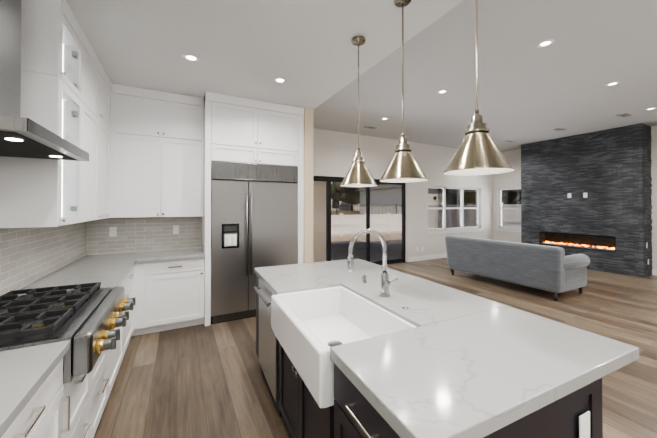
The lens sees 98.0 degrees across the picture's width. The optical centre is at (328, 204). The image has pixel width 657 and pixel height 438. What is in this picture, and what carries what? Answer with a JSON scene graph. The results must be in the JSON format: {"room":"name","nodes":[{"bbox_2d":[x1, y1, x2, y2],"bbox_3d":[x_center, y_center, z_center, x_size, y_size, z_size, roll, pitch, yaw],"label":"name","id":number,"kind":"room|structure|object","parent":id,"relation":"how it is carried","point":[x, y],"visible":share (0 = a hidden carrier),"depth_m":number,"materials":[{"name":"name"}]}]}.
{"room":"kitchen","nodes":[
{"label":"kitchen","id":0,"kind":"room"},
{"bbox_2d":[66,0,463,108],"bbox_3d":[-0.044,-1.767,0.743,2.970,0.620,8.000,0,0,-28],"label":"ceiling","id":1,"kind":"structure","parent":0,"point":[307,50],"depth_m":2.53,"materials":[{"name":"white paint"}]},
{"bbox_2d":[182,53,199,61],"bbox_3d":[-1.348,-1.436,2.801,0.156,0.008,0.156,0,0,-28],"label":"recessed light","id":2,"kind":"object","parent":1,"relation":"in","point":[190,57],"visible":1,"depth_m":2.80,"materials":[{"name":"white"}]},
{"bbox_2d":[273,77,286,82],"bbox_3d":[-0.560,-1.432,3.302,0.156,0.008,0.156,0,0,-28],"label":"recessed light","id":3,"kind":"object","parent":1,"relation":"in","point":[279,80],"visible":1,"depth_m":3.29,"materials":[{"name":"white"}]},
{"bbox_2d":[340,36,377,186],"bbox_3d":[0.263,-0.801,2.496,0.328,1.281,0.328,0,0,-28],"label":"pendant light","id":4,"kind":"object","parent":1,"relation":"hanging from","point":[358,174],"visible":1,"depth_m":2.44,"materials":[{"name":"silver metal"}]},
{"bbox_2d":[379,0,427,182],"bbox_3d":[0.521,-0.805,2.000,0.328,1.281,0.328,0,0,-28],"label":"pendant light","id":5,"kind":"object","parent":1,"relation":"hanging from","point":[403,166],"visible":1,"depth_m":1.95,"materials":[{"name":"silver metal"}]},
{"bbox_2d":[443,0,513,175],"bbox_3d":[0.780,-0.808,1.503,0.328,1.281,0.328,0,0,-28],"label":"pendant light","id":6,"kind":"object","parent":1,"relation":"hanging from","point":[478,152],"visible":1,"depth_m":1.45,"materials":[{"name":"silver metal"}]},
{"bbox_2d":[304,108,312,262],"bbox_3d":[-0.788,-0.092,5.219,0.145,3.300,2.150,0,0,-28],"label":"wall","id":7,"kind":"structure","parent":0,"point":[308,185],"depth_m":4.26,"materials":[{"name":"beige paint"}]},
{"bbox_2d":[94,258,656,437],"bbox_3d":[3.026,1.591,3.105,10.620,0.100,9.400,0,0,-28],"label":"floor","id":8,"kind":"structure","parent":0,"point":[199,381],"depth_m":2.66,"materials":[{"name":"brown wood"}]},
{"bbox_2d":[0,0,303,437],"bbox_3d":[-0.457,0.040,1.528,2.670,2.978,5.898,0,0,-28],"label":"kitchen cabinets","id":9,"kind":"object","parent":8,"relation":"on","point":[90,153],"visible":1,"depth_m":2.89,"materials":[{"name":"painted wood"},{"name":"glass"},{"name":"stainless steel"}]},
{"bbox_2d":[0,0,88,160],"bbox_3d":[-1.667,-0.871,1.481,0.474,1.156,0.900,0,0,-28],"label":"hood","id":10,"kind":"object","parent":9,"relation":"attached to","point":[20,137],"depth_m":1.69,"materials":[{"name":"silver metal"}]},
{"bbox_2d":[0,217,201,295],"bbox_3d":[-1.058,0.150,1.214,1.316,0.926,5.898,0,0,-28],"label":"backsplash","id":11,"kind":"structure","parent":9,"relation":"on","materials":[{"name":"tile"}]},
{"bbox_2d":[0,248,204,437],"bbox_3d":[-1.058,0.633,1.210,1.316,0.040,5.898,0,0,-28],"label":"countertop","id":12,"kind":"structure","parent":9,"relation":"on","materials":[{"name":"stone"}]},
{"bbox_2d":[109,227,116,236],"bbox_3d":[-2.751,0.350,3.641,0.074,0.120,0.008,0,0,-28],"label":"outlet","id":13,"kind":"object","parent":9,"relation":"attached to","point":[112,231],"depth_m":3.64,"materials":[{"name":"white plastic"}]},
{"bbox_2d":[173,225,178,233],"bbox_3d":[-2.121,0.353,3.969,0.074,0.120,0.008,0,0,-28],"label":"outlet","id":14,"kind":"object","parent":9,"relation":"attached to","point":[175,227],"depth_m":3.97,"materials":[{"name":"white plastic"}]},
{"bbox_2d":[211,161,297,323],"bbox_3d":[-1.092,0.499,4.147,1.182,2.100,0.642,0,0,-28],"label":"fridge","id":15,"kind":"object","parent":9,"relation":"in","point":[254,205],"depth_m":3.85,"materials":[{"name":"grey metal"}]},
{"bbox_2d":[254,273,602,437],"bbox_3d":[0.167,1.096,1.945,1.017,0.874,2.270,0,0,-25],"label":"kitchen island","id":16,"kind":"object","parent":8,"relation":"on","point":[315,397],"depth_m":1.23,"materials":[{"name":"wood"},{"name":"quartz"},{"name":"metal"}]},
{"bbox_2d":[254,279,280,416],"bbox_3d":[-0.511,1.102,2.312,0.096,0.866,0.600,0,0,-25],"label":"dishwasher","id":17,"kind":"object","parent":16,"relation":"in","point":[268,342],"depth_m":2.24,"materials":[{"name":"silver metal"}]},
{"bbox_2d":[254,257,405,292],"bbox_3d":[-0.004,0.649,2.665,1.200,0.051,0.875,0,0,-25],"label":"island countertop","id":18,"kind":"structure","parent":16,"relation":"on","point":[316,275],"depth_m":2.53,"materials":[{"name":"white stone"}]},
{"bbox_2d":[274,285,413,352],"bbox_3d":[0.047,0.754,1.725,0.529,0.243,0.868,0,0,-25],"label":"sink","id":19,"kind":"object","parent":18,"relation":"in","point":[335,314],"depth_m":1.98,"materials":[{"name":"white ceramic"}]},
{"bbox_2d":[342,274,501,324],"bbox_3d":[0.598,0.644,1.983,0.685,0.051,0.870,0,0,-25],"label":"island countertop","id":20,"kind":"structure","parent":16,"relation":"on","point":[419,300],"depth_m":1.83,"materials":[{"name":"white stone"}]},
{"bbox_2d":[330,305,638,437],"bbox_3d":[0.668,0.638,1.224,1.200,0.051,0.565,0,0,-25],"label":"island countertop","id":21,"kind":"structure","parent":16,"relation":"on","point":[475,375],"depth_m":1.08,"materials":[{"name":"white stone"}]},
{"bbox_2d":[445,235,589,300],"bbox_3d":[3.557,1.125,5.651,1.089,0.869,2.190,0,0,-28],"label":"sofa","id":22,"kind":"object","parent":8,"relation":"on","point":[555,270],"visible":1,"depth_m":4.96,"materials":[{"name":"grey fabric"}]},
{"bbox_2d":[521,123,652,277],"bbox_3d":[6.366,-0.075,7.286,0.542,3.298,2.454,0,0,-28],"label":"stone fireplace column","id":23,"kind":"structure","parent":8,"relation":"on","point":[608,171],"depth_m":6.79,"materials":[{"name":"grey stone"}]},
{"bbox_2d":[540,232,615,252],"bbox_3d":[6.285,0.923,7.225,0.278,0.360,1.550,0,0,-28],"label":"firebox","id":24,"kind":"object","parent":23,"relation":"in","point":[587,247],"visible":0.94,"depth_m":7.09,"materials":[{"name":"black"}]},
{"bbox_2d":[313,128,492,261],"bbox_3d":[2.207,-0.072,7.906,7.650,3.300,0.150,0,0,-28],"label":"wall","id":25,"kind":"structure","parent":0,"point":[334,152],"depth_m":7.93,"materials":[{"name":"white paint"}]},
{"bbox_2d":[313,176,404,264],"bbox_3d":[0.537,0.462,7.027,3.480,2.220,0.080,0,0,-28],"label":"sliding door","id":26,"kind":"structure","parent":25,"relation":"attached to","point":[327,180],"depth_m":7.23,"materials":[{"name":"black"}]},
{"bbox_2d":[408,253,446,261],"bbox_3d":[3.842,1.519,8.652,3.750,0.130,0.013,0,0,-28],"label":"baseboard","id":27,"kind":"structure","parent":25,"relation":"attached to","point":[443,255],"depth_m":8.11,"materials":[{"name":"white wood"}]},
{"bbox_2d":[427,186,483,233],"bbox_3d":[3.880,0.175,8.750,2.520,1.380,0.175,0,0,-28],"label":"window","id":28,"kind":"structure","parent":25,"relation":"in","point":[457,209],"depth_m":8.83,"materials":[{"name":"white"}]},
{"bbox_2d":[313,0,656,151],"bbox_3d":[3.026,-1.909,3.132,10.620,0.300,9.400,0,0,-28],"label":"ceiling","id":29,"kind":"structure","parent":0,"point":[529,91],"depth_m":3.95,"materials":[{"name":"grey paint"}]},
{"bbox_2d":[362,125,377,128],"bbox_3d":[0.928,-1.728,6.401,0.360,0.008,0.160,0,0,-28],"label":"ceiling vent","id":30,"kind":"object","parent":29,"relation":"in","point":[367,126],"visible":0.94,"depth_m":6.41,"materials":[{"name":"white metal"}]},
{"bbox_2d":[437,90,447,93],"bbox_3d":[1.765,-1.744,4.425,0.156,0.008,0.156,0,0,-28],"label":"recessed light","id":31,"kind":"object","parent":29,"relation":"in","point":[441,91],"visible":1,"depth_m":4.42,"materials":[{"name":"white"}]},
{"bbox_2d":[537,39,553,47],"bbox_3d":[2.368,-1.754,3.115,0.156,0.008,0.156,0,0,-28],"label":"recessed light","id":32,"kind":"object","parent":29,"relation":"in","point":[545,43],"visible":1,"depth_m":3.11,"materials":[{"name":"white"}]},
{"bbox_2d":[552,127,566,130],"bbox_3d":[5.322,-1.727,6.581,0.360,0.008,0.160,0,0,-28],"label":"ceiling vent","id":33,"kind":"object","parent":29,"relation":"in","point":[559,129],"visible":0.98,"depth_m":6.58,"materials":[{"name":"white metal"}]},
{"bbox_2d":[605,81,619,85],"bbox_3d":[4.123,-1.746,4.141,0.156,0.008,0.156,0,0,-28],"label":"recessed light","id":34,"kind":"object","parent":29,"relation":"in","point":[613,83],"visible":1,"depth_m":4.13,"materials":[{"name":"white"}]},
{"bbox_2d":[615,113,632,117],"bbox_3d":[5.759,-1.734,5.568,0.360,0.008,0.160,0,0,-28],"label":"ceiling vent","id":35,"kind":"object","parent":29,"relation":"in","point":[622,115],"visible":0.98,"depth_m":5.57,"materials":[{"name":"white metal"}]},
{"bbox_2d":[493,125,656,269],"bbox_3d":[7.669,-0.090,5.535,0.150,3.300,9.100,0,0,-28],"label":"wall","id":36,"kind":"structure","parent":0,"point":[512,179],"depth_m":8.88,"materials":[{"name":"white paint"}]},
{"bbox_2d":[496,188,520,231],"bbox_3d":[5.832,0.177,9.013,0.175,1.380,1.030,0,0,-28],"label":"window","id":37,"kind":"structure","parent":36,"relation":"in","point":[508,229],"depth_m":9.22,"materials":[{"name":"white"}]},
{"bbox_2d":[652,269,656,275],"bbox_3d":[8.430,1.482,3.884,0.013,0.130,5.490,0,0,-28],"label":"baseboard","id":38,"kind":"structure","parent":36,"relation":"attached to","point":[654,272],"depth_m":6.28,"materials":[{"name":"white wood"}]},
{"label":"outside","id":39,"kind":"structure","parent":0,"visible":0},
{"bbox_2d":[331,233,401,261],"bbox_3d":[-0.480,1.864,33.353,90.000,0.140,100.000,0,0,-28],"label":"ground","id":40,"kind":"structure","parent":39,"point":[373,255],"depth_m":10.68,"materials":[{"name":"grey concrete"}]},
{"bbox_2d":[313,181,325,262],"bbox_3d":[-0.169,0.090,8.082,5.200,3.020,2.340,0,0,-28],"label":"patio cover","id":41,"kind":"object","parent":40,"relation":"on","point":[321,227],"depth_m":7.56,"materials":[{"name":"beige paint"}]},
{"bbox_2d":[331,204,401,214],"bbox_3d":[1.067,0.942,30.389,90.000,1.740,26.700,0,0,-28],"label":"berm","id":42,"kind":"structure","parent":40,"relation":"on","point":[355,212],"depth_m":18.88,"materials":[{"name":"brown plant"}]},
{"bbox_2d":[331,182,436,213],"bbox_3d":[15.484,-3.040,44.522,40.200,8.200,35.800,0,0,-28],"label":"houses","id":43,"kind":"structure","parent":42,"relation":"on","point":[387,195],"depth_m":23.39,"materials":[{"name":"white"}]},
{"bbox_2d":[331,204,520,236],"bbox_3d":[0.846,0.726,4.288,21.670,1.750,19.370,0,0,-28],"label":"fence","id":44,"kind":"object","parent":40,"relation":"on","point":[345,224],"depth_m":15.36,"materials":[{"name":"beige concrete"}]},
{"bbox_2d":[331,182,520,210],"bbox_3d":[15.417,-4.110,38.533,48.685,12.248,58.876,0,0,-28],"label":"trees","id":45,"kind":"object","parent":40,"relation":"on","point":[513,197],"depth_m":40.02,"materials":[{"name":"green plant"}]}
]}

